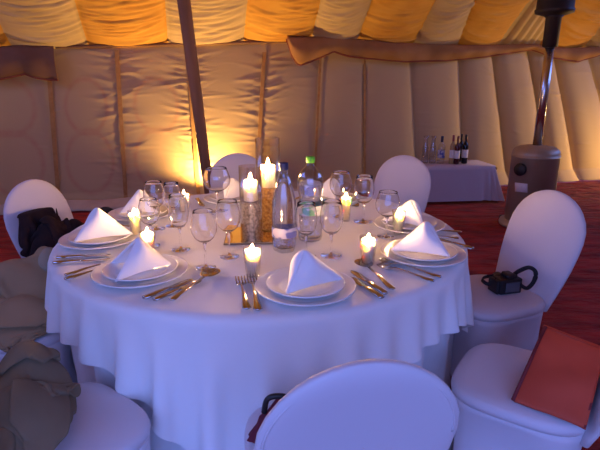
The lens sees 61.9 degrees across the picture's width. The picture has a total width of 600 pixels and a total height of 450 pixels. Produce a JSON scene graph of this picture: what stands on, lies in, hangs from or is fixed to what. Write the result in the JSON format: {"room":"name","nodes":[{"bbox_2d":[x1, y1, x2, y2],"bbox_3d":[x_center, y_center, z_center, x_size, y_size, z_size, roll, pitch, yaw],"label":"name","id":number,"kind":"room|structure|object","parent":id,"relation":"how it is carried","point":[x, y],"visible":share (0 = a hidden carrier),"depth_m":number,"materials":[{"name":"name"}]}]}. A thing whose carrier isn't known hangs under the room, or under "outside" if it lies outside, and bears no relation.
{"room":"event hall","nodes":[
{"label":"event hall","id":0,"kind":"room"},
{"bbox_2d":[0,43,599,204],"bbox_3d":[1.498,-1.407,6.622,12.136,1.902,0.207,-4,16,-14],"label":"wall","id":1,"kind":"structure","parent":0,"point":[493,100],"depth_m":6.18,"materials":[{"name":"beige fabric"}]},
{"bbox_2d":[0,45,57,80],"bbox_3d":[-3.013,-1.694,5.231,0.838,0.363,0.105,-4,16,-14],"label":"trim","id":2,"kind":"structure","parent":1,"relation":"attached to","point":[33,61],"depth_m":5.25,"materials":[{"name":"brown"}]},
{"bbox_2d":[47,80,59,190],"bbox_3d":[-2.768,-1.054,5.600,0.136,1.740,0.058,-4,16,-14],"label":"trim","id":3,"kind":"structure","parent":1,"relation":"attached to","point":[49,83],"depth_m":5.63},
{"bbox_2d":[114,50,127,197],"bbox_3d":[-2.063,-1.105,5.775,0.100,1.740,0.058,-4,16,-14],"label":"trim","id":4,"kind":"structure","parent":1,"relation":"attached to","point":[117,65],"depth_m":5.77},
{"bbox_2d":[55,41,286,47],"bbox_3d":[-1.395,-2.056,5.678,2.562,0.136,0.032,-4,16,-14],"label":"trim","id":5,"kind":"structure","parent":1,"relation":"attached to","point":[232,42],"depth_m":5.62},
{"bbox_2d":[0,184,353,214],"bbox_3d":[-1.587,-0.292,5.946,5.900,0.116,0.217,-4,16,-14],"label":"baseboard","id":6,"kind":"structure","parent":1,"relation":"attached to","point":[75,205],"depth_m":5.79,"materials":[{"name":"fabric"}]},
{"bbox_2d":[187,75,199,193],"bbox_3d":[-1.272,-1.161,5.971,0.078,1.740,0.058,-4,16,-14],"label":"trim","id":7,"kind":"structure","parent":1,"relation":"attached to","point":[191,110],"depth_m":6.06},
{"bbox_2d":[257,52,265,161],"bbox_3d":[-0.488,-1.217,6.166,0.183,1.740,0.058,-4,16,-14],"label":"trim","id":8,"kind":"structure","parent":1,"relation":"attached to","point":[263,53],"depth_m":6.12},
{"bbox_2d":[313,58,321,178],"bbox_3d":[0.226,-1.267,6.343,0.103,1.740,0.058,-4,16,-14],"label":"trim","id":9,"kind":"structure","parent":1,"relation":"attached to","point":[320,59],"depth_m":6.34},
{"bbox_2d":[363,59,365,173],"bbox_3d":[0.849,-1.312,6.498,0.094,1.740,0.058,-4,16,-14],"label":"trim","id":10,"kind":"structure","parent":1,"relation":"attached to","point":[364,65],"depth_m":6.46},
{"bbox_2d":[286,36,599,65],"bbox_3d":[2.245,-2.220,6.480,4.968,0.340,0.108,-4,16,-14],"label":"trim","id":11,"kind":"structure","parent":1,"relation":"attached to","point":[303,50],"depth_m":6.24,"materials":[{"name":"brown"}]},
{"bbox_2d":[0,0,599,48],"bbox_3d":[1.033,-3.053,4.156,11.254,3.040,3.665,-4,16,-14],"label":"ceiling","id":12,"kind":"structure","parent":0,"point":[56,23],"depth_m":5.63,"materials":[{"name":"fabric"}]},
{"bbox_2d":[0,180,599,449],"bbox_3d":[1.750,0.333,3.997,15.500,0.020,11.500,0,16,0],"label":"floor","id":13,"kind":"structure","parent":0,"point":[575,311],"depth_m":4.51,"materials":[{"name":"carpet"}]},
{"bbox_2d":[3,179,73,257],"bbox_3d":[-1.145,0.233,2.644,0.578,0.921,0.431,5,17,17],"label":"banquet chair","id":14,"kind":"object","parent":13,"relation":"on","point":[31,194],"visible":0.18,"depth_m":2.56,"materials":[{"name":"grey"}]},
{"bbox_2d":[17,207,113,256],"bbox_3d":[-1.118,0.070,2.544,0.344,0.312,0.521,12,20,35],"label":"jacket","id":15,"kind":"object","parent":14,"relation":"on","point":[39,227],"visible":0.38,"depth_m":2.40,"materials":[{"name":"black fabric"}]},
{"bbox_2d":[0,333,77,382],"bbox_3d":[-1.232,0.402,2.054,0.578,0.921,0.431,-4,16,-13],"label":"banquet chair","id":16,"kind":"object","parent":13,"relation":"on","point":[51,340],"visible":0.12,"depth_m":1.98,"materials":[{"name":"grey"}]},
{"bbox_2d":[0,246,52,352],"bbox_3d":[-1.146,0.245,2.054,0.465,0.338,0.500,1,16,4],"label":"coat","id":17,"kind":"object","parent":16,"relation":"on","point":[23,313],"visible":0.54,"depth_m":1.98,"materials":[{"name":"beige fabric"}]},
{"bbox_2d":[55,382,150,449],"bbox_3d":[-0.726,0.601,1.361,0.431,0.921,0.578,12,20,37],"label":"banquet chair","id":18,"kind":"object","parent":13,"relation":"on","point":[104,418],"visible":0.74,"depth_m":1.43,"materials":[{"name":"grey"}]},
{"bbox_2d":[0,340,80,449],"bbox_3d":[-0.761,0.471,1.389,0.414,0.237,0.284,12,20,37],"label":"coat","id":19,"kind":"object","parent":18,"relation":"on","point":[38,403],"visible":1,"depth_m":1.34,"materials":[{"name":"fabric"}]},
{"bbox_2d":[177,0,210,193],"bbox_3d":[-0.951,-1.280,4.626,0.381,2.758,0.200,0,16,0],"label":"tent pole","id":20,"kind":"object","parent":13,"relation":"on","point":[184,6],"visible":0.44,"depth_m":4.57,"materials":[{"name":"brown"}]},
{"bbox_2d":[209,153,260,192],"bbox_3d":[-0.395,0.005,3.437,0.431,0.921,0.578,-3,16,-11],"label":"banquet chair","id":21,"kind":"object","parent":13,"relation":"on","point":[247,163],"visible":0.17,"depth_m":3.55,"materials":[{"name":"grey"}]},
{"bbox_2d":[244,359,459,449],"bbox_3d":[0.077,0.617,1.303,0.431,0.921,0.578,-3,16,-9],"label":"banquet chair","id":22,"kind":"object","parent":13,"relation":"on","point":[365,404],"visible":0.96,"depth_m":0.95,"materials":[{"name":"grey"}]},
{"bbox_2d":[247,393,285,443],"bbox_3d":[-0.066,0.514,1.366,0.158,0.130,0.122,0,16,0],"label":"handbag","id":23,"kind":"object","parent":22,"relation":"on","point":[252,434],"visible":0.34,"depth_m":1.35,"materials":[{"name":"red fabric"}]},
{"bbox_2d":[372,155,430,211],"bbox_3d":[0.573,0.020,3.386,0.431,0.921,0.578,11,20,34],"label":"banquet chair","id":24,"kind":"object","parent":13,"relation":"on","point":[407,175],"visible":0.2,"depth_m":3.44,"materials":[{"name":"grey"}]},
{"bbox_2d":[450,190,585,375],"bbox_3d":[0.943,0.312,2.366,0.578,0.921,0.431,-7,17,-22],"label":"banquet chair","id":25,"kind":"object","parent":13,"relation":"on","point":[546,232],"visible":0.49,"depth_m":2.27,"materials":[{"name":"grey"}]},
{"bbox_2d":[481,265,537,294],"bbox_3d":[0.951,0.243,2.285,0.137,0.142,0.208,-11,19,-33],"label":"camera","id":26,"kind":"object","parent":25,"relation":"on","point":[505,282],"visible":1,"depth_m":2.27,"materials":[{"name":"black plastic"}]},
{"bbox_2d":[448,343,599,449],"bbox_3d":[0.806,0.526,1.622,0.578,0.921,0.431,11,19,33],"label":"banquet chair","id":27,"kind":"object","parent":13,"relation":"on","point":[484,382],"visible":0.67,"depth_m":1.57,"materials":[{"name":"grey"}]},
{"bbox_2d":[511,325,599,429],"bbox_3d":[0.799,0.449,1.539,0.209,0.159,0.292,12,20,36],"label":"book","id":28,"kind":"object","parent":27,"relation":"on","point":[559,378],"visible":1,"depth_m":1.50,"materials":[{"name":"red fabric"}]},
{"bbox_2d":[498,0,575,226],"bbox_3d":[2.335,-1.162,4.816,0.820,2.420,0.820,8,18,27],"label":"patio heater","id":29,"kind":"object","parent":13,"relation":"on","point":[534,167],"visible":0.83,"depth_m":4.79,"materials":[{"name":"metal"}]},
{"bbox_3d":[-0.170,0.387,2.441,1.788,0.741,1.788,0,16,0],"label":"banquet table","id":30,"kind":"object","parent":13,"relation":"on","visible":0},
{"bbox_2d":[71,316,453,449],"bbox_3d":[-0.172,0.382,2.440,1.796,0.735,1.792,0,16,0],"label":"tablecloth","id":31,"kind":"object","parent":30,"relation":"on","point":[437,358],"visible":0.03,"depth_m":1.90,"materials":[{"name":"white fabric"}]},
{"bbox_2d":[45,191,473,449],"bbox_3d":[-0.168,0.371,2.434,1.913,0.724,1.918,0,16,0],"label":"tablecloth","id":32,"kind":"object","parent":31,"relation":"on","point":[202,372],"visible":0.48,"depth_m":1.57,"materials":[{"name":"white fabric"}]},
{"bbox_2d":[52,258,109,263],"bbox_3d":[-0.833,0.135,1.910,0.204,0.011,0.032,-4,17,-14],"label":"knife","id":33,"kind":"object","parent":32,"relation":"on","point":[93,259],"visible":1,"depth_m":1.90,"materials":[{"name":"metal"}]},
{"bbox_2d":[56,254,110,258],"bbox_3d":[-0.848,0.120,1.962,0.204,0.011,0.032,-3,16,-11],"label":"knife","id":34,"kind":"object","parent":32,"relation":"on","point":[81,255],"visible":1,"depth_m":1.95,"materials":[{"name":"metal"}]},
{"bbox_2d":[58,226,139,249],"bbox_3d":[-0.859,0.059,2.158,0.335,0.022,0.335,0,16,0],"label":"charger plate","id":35,"kind":"object","parent":32,"relation":"on","point":[62,241],"visible":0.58,"depth_m":2.08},
{"bbox_2d":[67,227,131,244],"bbox_3d":[-0.859,0.050,2.155,0.262,0.022,0.262,0,16,0],"label":"dinner plate","id":36,"kind":"object","parent":35,"relation":"on","point":[111,239],"visible":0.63,"depth_m":2.12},
{"bbox_2d":[74,208,132,241],"bbox_3d":[-0.863,-0.012,2.133,0.180,0.126,0.220,14,21,39],"label":"napkin","id":37,"kind":"object","parent":36,"relation":"on","point":[98,224],"visible":1,"depth_m":2.10,"materials":[{"name":"white"}]},
{"bbox_2d":[127,209,140,235],"bbox_3d":[-0.723,-0.004,2.195,0.058,0.123,0.058,0,16,0],"label":"glass","id":38,"kind":"object","parent":32,"relation":"on","point":[130,209],"visible":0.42,"depth_m":2.18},
{"bbox_2d":[129,209,138,235],"bbox_3d":[-0.723,-0.012,2.192,0.048,0.126,0.048,0,16,0],"label":"candle","id":39,"kind":"object","parent":38,"relation":"in","point":[134,218],"visible":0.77,"depth_m":2.18,"materials":[{"name":"beige wax"}]},
{"bbox_2d":[108,205,167,221],"bbox_3d":[-0.811,-0.058,2.566,0.335,0.022,0.335,0,16,0],"label":"charger plate","id":40,"kind":"object","parent":32,"relation":"on","point":[111,214],"visible":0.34,"depth_m":2.51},
{"bbox_2d":[115,205,167,217],"bbox_3d":[-0.811,-0.067,2.563,0.262,0.022,0.262,0,16,0],"label":"dinner plate","id":41,"kind":"object","parent":40,"relation":"on","point":[163,208],"visible":0.34,"depth_m":2.55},
{"bbox_2d":[120,189,160,212],"bbox_3d":[-0.816,-0.124,2.545,0.201,0.115,0.165,-6,17,-20],"label":"napkin","id":42,"kind":"object","parent":41,"relation":"on","point":[133,203],"visible":0.6,"depth_m":2.51,"materials":[{"name":"white"}]},
{"bbox_2d":[90,254,188,288],"bbox_3d":[-0.567,0.167,1.784,0.335,0.022,0.335,0,16,0],"label":"charger plate","id":43,"kind":"object","parent":32,"relation":"on","point":[96,276],"visible":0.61,"depth_m":1.71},
{"bbox_2d":[101,255,177,280],"bbox_3d":[-0.567,0.157,1.781,0.262,0.022,0.262,0,16,0],"label":"dinner plate","id":44,"kind":"object","parent":43,"relation":"on","point":[110,270],"visible":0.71,"depth_m":1.76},
{"bbox_2d":[111,237,170,281],"bbox_3d":[-0.563,0.099,1.767,0.201,0.115,0.194,-7,18,-24],"label":"napkin","id":45,"kind":"object","parent":44,"relation":"on","point":[138,256],"visible":1,"depth_m":1.73,"materials":[{"name":"white"}]},
{"bbox_2d":[139,229,155,248],"bbox_3d":[-0.611,0.068,2.012,0.065,0.087,0.065,0,16,0],"label":"glass","id":46,"kind":"object","parent":32,"relation":"on","point":[140,234],"visible":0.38,"depth_m":2.00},
{"bbox_2d":[142,229,152,247],"bbox_3d":[-0.611,0.057,2.009,0.056,0.096,0.056,0,16,0],"label":"candle","id":47,"kind":"object","parent":46,"relation":"in","point":[147,236],"visible":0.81,"depth_m":1.99,"materials":[{"name":"white wax"}]},
{"bbox_2d":[138,197,159,246],"bbox_3d":[-0.623,-0.011,2.076,0.088,0.202,0.088,0,16,0],"label":"wine glass","id":48,"kind":"object","parent":32,"relation":"on","point":[148,207],"visible":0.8,"depth_m":2.03,"materials":[{"name":"clear"}]},
{"bbox_2d":[138,197,159,224],"bbox_3d":[-0.623,-0.053,2.064,0.088,0.114,0.088,0,16,0],"label":"bowl","id":49,"kind":"object","parent":48,"relation":"on","point":[148,207],"depth_m":2.03,"materials":[{"name":"clear glass"}]},
{"bbox_2d":[143,180,164,230],"bbox_3d":[-0.671,-0.091,2.316,0.099,0.224,0.099,0,16,0],"label":"wine glass","id":50,"kind":"object","parent":32,"relation":"on","point":[152,188],"visible":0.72,"depth_m":2.27,"materials":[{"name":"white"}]},
{"bbox_2d":[143,180,164,206],"bbox_3d":[-0.671,-0.138,2.302,0.099,0.126,0.099,0,16,0],"label":"bowl","id":51,"kind":"object","parent":50,"relation":"on","point":[152,188],"depth_m":2.26,"materials":[{"name":"clear glass"}]},
{"bbox_2d":[142,279,192,298],"bbox_3d":[-0.433,0.208,1.656,0.032,0.011,0.204,12,20,36],"label":"knife","id":52,"kind":"object","parent":32,"relation":"on","point":[149,295],"visible":1,"depth_m":1.64,"materials":[{"name":"metal"}]},
{"bbox_2d":[163,181,179,227],"bbox_3d":[-0.604,-0.098,2.366,0.081,0.209,0.081,7,17,22],"label":"wine glass","id":53,"kind":"object","parent":32,"relation":"on","point":[170,187],"visible":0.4,"depth_m":2.32,"materials":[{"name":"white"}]},
{"bbox_2d":[163,181,179,206],"bbox_3d":[-0.604,-0.137,2.355,0.082,0.127,0.082,0,16,0],"label":"bowl","id":54,"kind":"object","parent":53,"relation":"on","point":[170,187],"depth_m":2.32,"materials":[{"name":"clear glass"}]},
{"bbox_2d":[152,280,201,300],"bbox_3d":[-0.399,0.211,1.645,0.032,0.011,0.204,11,19,34],"label":"knife","id":55,"kind":"object","parent":32,"relation":"on","point":[161,296],"visible":0.92,"depth_m":1.61,"materials":[{"name":"metal"}]},
{"bbox_2d":[168,193,189,251],"bbox_3d":[-0.489,-0.010,2.022,0.082,0.231,0.082,7,17,22],"label":"wine glass","id":56,"kind":"object","parent":32,"relation":"on","point":[178,211],"visible":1,"depth_m":1.98,"materials":[{"name":"clear"}]},
{"bbox_2d":[168,193,188,227],"bbox_3d":[-0.489,-0.053,2.010,0.082,0.140,0.082,0,16,0],"label":"bowl","id":57,"kind":"object","parent":56,"relation":"on","point":[178,211],"depth_m":1.98,"materials":[{"name":"clear glass"}]},
{"bbox_2d":[168,268,220,300],"bbox_3d":[-0.353,0.197,1.688,0.066,0.014,0.272,6,17,21],"label":"spoon","id":58,"kind":"object","parent":32,"relation":"on","point":[209,272],"visible":1,"depth_m":1.73,"materials":[{"name":"metal"}]},
{"bbox_2d":[200,268,220,276],"bbox_3d":[-0.318,0.173,1.770,0.066,0.013,0.086,6,17,21],"label":"bowl","id":59,"kind":"object","parent":58,"relation":"on","point":[209,272],"depth_m":1.78,"materials":[{"name":"metal"}]},
{"bbox_2d":[190,208,216,270],"bbox_3d":[-0.349,0.053,1.825,0.096,0.218,0.096,0,16,0],"label":"wine glass","id":60,"kind":"object","parent":32,"relation":"on","point":[203,224],"visible":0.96,"depth_m":1.78,"materials":[{"name":"clear"}]},
{"bbox_2d":[190,208,216,242],"bbox_3d":[-0.349,0.007,1.812,0.096,0.123,0.096,0,16,0],"label":"bowl","id":61,"kind":"object","parent":60,"relation":"on","point":[203,224],"depth_m":1.78,"materials":[{"name":"clear glass"}]},
{"bbox_2d":[203,166,229,212],"bbox_3d":[-0.439,-0.188,2.641,0.144,0.231,0.144,0,16,0],"label":"wine glass","id":62,"kind":"object","parent":32,"relation":"on","point":[216,179],"visible":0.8,"depth_m":2.58,"materials":[{"name":"clear"}]},
{"bbox_2d":[203,166,229,191],"bbox_3d":[-0.439,-0.236,2.627,0.144,0.130,0.144,0,16,0],"label":"bowl","id":63,"kind":"object","parent":62,"relation":"on","point":[215,178],"depth_m":2.57,"materials":[{"name":"clear glass"}]},
{"bbox_2d":[204,193,239,204],"bbox_3d":[-0.388,-0.151,2.893,0.335,0.022,0.335,0,16,0],"label":"charger plate","id":64,"kind":"object","parent":32,"relation":"on","point":[207,198],"visible":0.26,"depth_m":2.85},
{"bbox_2d":[210,191,243,201],"bbox_3d":[-0.388,-0.161,2.891,0.262,0.022,0.262,0,16,0],"label":"dinner plate","id":65,"kind":"object","parent":64,"relation":"on","point":[221,194],"visible":0.23,"depth_m":2.90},
{"bbox_2d":[223,178,243,198],"bbox_3d":[-0.389,-0.215,2.870,0.185,0.109,0.192,5,17,18],"label":"napkin","id":66,"kind":"object","parent":65,"relation":"on","point":[232,191],"visible":0.66,"depth_m":2.83,"materials":[{"name":"white"}]},
{"bbox_2d":[215,198,240,259],"bbox_3d":[-0.278,0.016,1.941,0.099,0.226,0.099,0,16,0],"label":"wine glass","id":67,"kind":"object","parent":32,"relation":"on","point":[227,212],"visible":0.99,"depth_m":1.90,"materials":[{"name":"clear"}]},
{"bbox_2d":[215,198,240,232],"bbox_3d":[-0.278,-0.032,1.927,0.099,0.127,0.099,0,16,0],"label":"bowl","id":68,"kind":"object","parent":67,"relation":"on","point":[227,212],"depth_m":1.89,"materials":[{"name":"clear glass"}]},
{"bbox_2d":[235,275,251,309],"bbox_3d":[-0.185,0.215,1.623,0.037,0.014,0.250,-3,16,-11],"label":"fork","id":69,"kind":"object","parent":32,"relation":"on","point":[246,305],"visible":1,"depth_m":1.58,"materials":[{"name":"metal"}]},
{"bbox_2d":[223,227,272,244],"bbox_3d":[-0.197,0.045,2.234,0.270,0.008,0.250,-1,16,-4],"label":"tray","id":70,"kind":"object","parent":32,"relation":"on","point":[235,236],"visible":0.29,"depth_m":2.17,"materials":[{"name":"brown"}]},
{"bbox_2d":[238,164,262,241],"bbox_3d":[-0.207,-0.090,2.110,0.094,0.320,0.094,0,16,0],"label":"hurricane vase","id":71,"kind":"object","parent":70,"relation":"on","point":[239,167],"visible":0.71,"depth_m":2.10,"materials":[{"name":"clear glass"}]},
{"bbox_2d":[242,199,259,240],"bbox_3d":[-0.207,-0.023,2.129,0.084,0.165,0.085,-2,16,-6],"label":"pebbles","id":72,"kind":"object","parent":71,"relation":"in","point":[251,211],"visible":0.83,"depth_m":2.10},
{"bbox_2d":[243,174,257,201],"bbox_3d":[-0.207,-0.160,2.090,0.058,0.117,0.058,0,16,0],"label":"candle","id":73,"kind":"object","parent":72,"relation":"on","point":[250,185],"visible":1,"depth_m":2.07,"materials":[{"name":"white wax"}]},
{"bbox_2d":[255,137,279,229],"bbox_3d":[-0.144,-0.186,2.271,0.108,0.415,0.108,0,16,0],"label":"hurricane vase","id":74,"kind":"object","parent":70,"relation":"on","point":[278,138],"visible":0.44,"depth_m":2.23,"materials":[{"name":"clear glass"}]},
{"bbox_2d":[261,188,274,228],"bbox_3d":[-0.144,-0.082,2.301,0.099,0.185,0.099,0,16,0],"label":"pebbles","id":75,"kind":"object","parent":74,"relation":"in","point":[267,193],"visible":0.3,"depth_m":2.25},
{"bbox_2d":[261,159,275,187],"bbox_3d":[-0.144,-0.237,2.257,0.067,0.132,0.067,0,16,0],"label":"candle","id":76,"kind":"object","parent":75,"relation":"on","point":[267,170],"visible":0.94,"depth_m":2.24,"materials":[{"name":"white wax"}]},
{"bbox_2d":[243,244,261,277],"bbox_3d":[-0.167,0.129,1.764,0.068,0.105,0.068,0,16,0],"label":"glass","id":77,"kind":"object","parent":32,"relation":"on","point":[260,249],"visible":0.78,"depth_m":1.75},
{"bbox_2d":[245,245,257,275],"bbox_3d":[-0.167,0.119,1.762,0.058,0.111,0.058,0,16,0],"label":"candle","id":78,"kind":"object","parent":77,"relation":"in","point":[252,253],"visible":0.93,"depth_m":1.74,"materials":[{"name":"white wax"}]},
{"bbox_2d":[247,274,262,310],"bbox_3d":[-0.148,0.213,1.628,0.037,0.014,0.274,-3,16,-9],"label":"fork","id":79,"kind":"object","parent":32,"relation":"on","point":[257,305],"visible":0.89,"depth_m":1.58,"materials":[{"name":"metal"}]},
{"bbox_2d":[272,162,296,252],"bbox_3d":[-0.063,-0.069,1.992,0.101,0.361,0.101,0,16,0],"label":"water bottle","id":80,"kind":"object","parent":32,"relation":"on","point":[284,230],"visible":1,"depth_m":1.96,"materials":[{"name":"clear glass"}]},
{"bbox_2d":[255,267,355,306],"bbox_3d":[0.018,0.204,1.654,0.335,0.022,0.335,0,16,0],"label":"charger plate","id":81,"kind":"object","parent":32,"relation":"on","point":[261,288],"visible":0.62,"depth_m":1.58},
{"bbox_2d":[266,268,344,298],"bbox_3d":[0.018,0.194,1.651,0.262,0.022,0.262,0,16,0],"label":"dinner plate","id":82,"kind":"object","parent":81,"relation":"on","point":[277,282],"visible":0.65,"depth_m":1.62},
{"bbox_2d":[286,250,341,293],"bbox_3d":[0.015,0.138,1.630,0.181,0.116,0.203,10,19,32],"label":"napkin","id":83,"kind":"object","parent":82,"relation":"on","point":[306,270],"visible":1,"depth_m":1.60,"materials":[{"name":"white"}]},
{"bbox_2d":[295,201,316,255],"bbox_3d":[0.024,0.019,1.942,0.087,0.218,0.087,7,17,22],"label":"wine glass","id":84,"kind":"object","parent":32,"relation":"on","point":[306,212],"visible":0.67,"depth_m":1.90,"materials":[{"name":"clear"}]},
{"bbox_2d":[295,201,316,235],"bbox_3d":[0.024,-0.022,1.930,0.087,0.133,0.087,0,16,0],"label":"bowl","id":85,"kind":"object","parent":84,"relation":"on","point":[306,212],"depth_m":1.90,"materials":[{"name":"clear glass"}]},
{"bbox_2d":[297,156,323,241],"bbox_3d":[0.044,-0.111,2.134,0.112,0.363,0.112,1,16,4],"label":"water bottle","id":86,"kind":"object","parent":32,"relation":"on","point":[308,189],"visible":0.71,"depth_m":2.10,"materials":[{"name":"clear plastic"}]},
{"bbox_2d":[320,198,342,258],"bbox_3d":[0.123,0.014,1.952,0.091,0.224,0.091,7,17,22],"label":"wine glass","id":87,"kind":"object","parent":32,"relation":"on","point":[331,213],"visible":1,"depth_m":1.91,"materials":[{"name":"clear"}]},
{"bbox_2d":[320,198,342,233],"bbox_3d":[0.123,-0.028,1.940,0.091,0.136,0.091,0,16,0],"label":"bowl","id":88,"kind":"object","parent":87,"relation":"on","point":[331,213],"depth_m":1.91,"materials":[{"name":"clear glass"}]},
{"bbox_2d":[330,170,351,198],"bbox_3d":[0.204,-0.154,2.523,0.112,0.232,0.112,0,16,0],"label":"wine glass","id":89,"kind":"object","parent":32,"relation":"on","point":[340,181],"visible":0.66,"depth_m":2.47,"materials":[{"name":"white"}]},
{"bbox_2d":[340,194,351,220],"bbox_3d":[0.226,-0.085,2.463,0.060,0.132,0.060,0,16,0],"label":"glass","id":90,"kind":"object","parent":32,"relation":"on","point":[340,194],"visible":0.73,"depth_m":2.45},
{"bbox_2d":[342,194,349,219],"bbox_3d":[0.226,-0.093,2.461,0.050,0.134,0.050,0,16,0],"label":"candle","id":91,"kind":"object","parent":90,"relation":"in","point":[345,200],"visible":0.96,"depth_m":2.44,"materials":[{"name":"beige wax"}]},
{"bbox_2d":[354,174,373,223],"bbox_3d":[0.310,-0.127,2.432,0.098,0.229,0.098,7,17,22],"label":"wine glass","id":92,"kind":"object","parent":32,"relation":"on","point":[364,183],"visible":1,"depth_m":2.39,"materials":[{"name":"clear"}]},
{"bbox_2d":[354,174,373,203],"bbox_3d":[0.310,-0.170,2.420,0.099,0.139,0.099,0,16,0],"label":"bowl","id":93,"kind":"object","parent":92,"relation":"on","point":[364,183],"depth_m":2.38,"materials":[{"name":"clear glass"}]},
{"bbox_2d":[350,276,384,298],"bbox_3d":[0.217,0.204,1.669,0.032,0.011,0.204,-7,18,-24],"label":"knife","id":94,"kind":"object","parent":32,"relation":"on","point":[377,294],"visible":0.85,"depth_m":1.64,"materials":[{"name":"metal"}]},
{"bbox_2d":[359,234,377,264],"bbox_3d":[0.256,0.095,1.881,0.068,0.107,0.068,0,16,0],"label":"glass","id":95,"kind":"object","parent":32,"relation":"on","point":[376,238],"visible":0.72,"depth_m":1.87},
{"bbox_2d":[363,234,374,263],"bbox_3d":[0.256,0.085,1.879,0.059,0.113,0.059,0,16,0],"label":"candle","id":96,"kind":"object","parent":95,"relation":"in","point":[368,241],"visible":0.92,"depth_m":1.86,"materials":[{"name":"white wax"}]},
{"bbox_2d":[350,270,388,294],"bbox_3d":[0.232,0.192,1.713,0.032,0.011,0.231,-7,17,-23],"label":"knife","id":97,"kind":"object","parent":32,"relation":"on","point":[381,290],"visible":1,"depth_m":1.69,"materials":[{"name":"metal"}]},
{"bbox_2d":[354,259,395,289],"bbox_3d":[0.266,0.171,1.776,0.066,0.014,0.280,-5,17,-16],"label":"spoon","id":98,"kind":"object","parent":32,"relation":"on","point":[386,283],"visible":0.97,"depth_m":1.77,"materials":[{"name":"metal"}]},
{"bbox_2d":[354,259,372,266],"bbox_3d":[0.238,0.146,1.864,0.066,0.013,0.089,-5,17,-16],"label":"bowl","id":99,"kind":"object","parent":98,"relation":"on","point":[358,261],"depth_m":1.87,"materials":[{"name":"metal"}]},
{"bbox_2d":[375,190,399,238],"bbox_3d":[0.383,-0.047,2.198,0.107,0.204,0.107,0,16,0],"label":"wine glass","id":100,"kind":"object","parent":32,"relation":"on","point":[387,203],"visible":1,"depth_m":2.15,"materials":[{"name":"clear"}]},
{"bbox_2d":[375,190,399,216],"bbox_3d":[0.383,-0.089,2.185,0.107,0.115,0.107,0,16,0],"label":"bowl","id":101,"kind":"object","parent":100,"relation":"on","point":[387,203],"depth_m":2.15,"materials":[{"name":"clear glass"}]},
{"bbox_2d":[392,210,405,234],"bbox_3d":[0.445,-0.013,2.255,0.064,0.108,0.064,0,16,0],"label":"glass","id":102,"kind":"object","parent":32,"relation":"on","point":[404,217],"visible":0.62,"depth_m":2.25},
{"bbox_2d":[394,208,403,232],"bbox_3d":[0.445,-0.022,2.252,0.054,0.114,0.054,0,16,0],"label":"candle","id":103,"kind":"object","parent":102,"relation":"in","point":[398,217],"visible":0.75,"depth_m":2.23,"materials":[{"name":"white wax"}]},
{"bbox_2d":[377,262,434,281],"bbox_3d":[0.378,0.167,1.789,0.226,0.014,0.037,14,21,41],"label":"fork","id":104,"kind":"object","parent":32,"relation":"on","point":[381,265],"visible":1,"depth_m":1.79,"materials":[{"name":"metal"}]},
{"bbox_2d":[373,215,445,233],"bbox_3d":[0.516,-0.001,2.369,0.335,0.022,0.335,0,16,0],"label":"charger plate","id":105,"kind":"object","parent":32,"relation":"on","point":[441,225],"visible":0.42,"depth_m":2.34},
{"bbox_2d":[381,215,437,229],"bbox_3d":[0.516,-0.011,2.366,0.262,0.022,0.262,0,16,0],"label":"dinner plate","id":106,"kind":"object","parent":105,"relation":"on","point":[434,222],"visible":0.41,"depth_m":2.35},
{"bbox_2d":[382,200,422,225],"bbox_3d":[0.519,-0.064,2.346,0.192,0.110,0.192,-9,18,-29],"label":"napkin","id":107,"kind":"object","parent":106,"relation":"on","point":[413,211],"visible":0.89,"depth_m":2.31,"materials":[{"name":"white"}]},
{"bbox_2d":[379,257,441,277],"bbox_3d":[0.402,0.155,1.832,0.251,0.014,0.037,14,21,41],"label":"fork","id":108,"kind":"object","parent":32,"relation":"on","point":[384,260],"visible":1,"depth_m":1.83,"materials":[{"name":"metal"}]},
{"bbox_2d":[380,239,467,266],"bbox_3d":[0.485,0.113,1.970,0.335,0.022,0.335,0,16,0],"label":"charger plate","id":109,"kind":"object","parent":32,"relation":"on","point":[462,255],"visible":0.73,"depth_m":1.90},
{"bbox_2d":[390,240,457,261],"bbox_3d":[0.485,0.104,1.967,0.262,0.022,0.262,0,16,0],"label":"dinner plate","id":110,"kind":"object","parent":109,"relation":"on","point":[452,251],"visible":0.59,"depth_m":1.93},
{"bbox_2d":[390,221,449,256],"bbox_3d":[0.489,0.044,1.947,0.211,0.120,0.173,14,21,39],"label":"napkin","id":111,"kind":"object","parent":110,"relation":"on","point":[423,239],"visible":1,"depth_m":1.91,"materials":[{"name":"white"}]},
{"bbox_3d":[0.179,-0.152,2.894,0.335,0.022,0.335,0,16,0],"label":"charger plate","id":112,"kind":"object","parent":32,"relation":"on","visible":0},
{"bbox_2d":[321,193,353,200],"bbox_3d":[0.179,-0.161,2.891,0.262,0.022,0.262,0,16,0],"label":"dinner plate","id":113,"kind":"object","parent":112,"relation":"on","point":[348,194],"visible":0.15,"depth_m":2.90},
{"bbox_2d":[322,178,337,198],"bbox_3d":[0.180,-0.215,2.870,0.171,0.109,0.192,-4,16,-12],"label":"napkin","id":114,"kind":"object","parent":113,"relation":"on","point":[327,192],"visible":0.34,"depth_m":2.84,"materials":[{"name":"white"}]},
{"bbox_3d":[1.800,-0.556,6.311,1.120,0.410,0.560,-2,16,-8],"label":"table","id":115,"kind":"object","parent":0,"visible":0},
{"bbox_2d":[421,160,504,201],"bbox_3d":[1.799,-0.568,6.306,1.313,0.406,0.783,-2,16,-8],"label":"tablecloth","id":116,"kind":"object","parent":115,"relation":"on","point":[476,180],"visible":0.56,"depth_m":6.04,"materials":[{"name":"grey fabric"}]},
{"bbox_2d":[461,134,468,163],"bbox_3d":[2.058,-0.947,6.225,0.077,0.356,0.077,0,16,0],"label":"wine bottle","id":117,"kind":"object","parent":116,"relation":"on","point":[465,147],"visible":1,"depth_m":6.21,"materials":[{"name":"black glass"}]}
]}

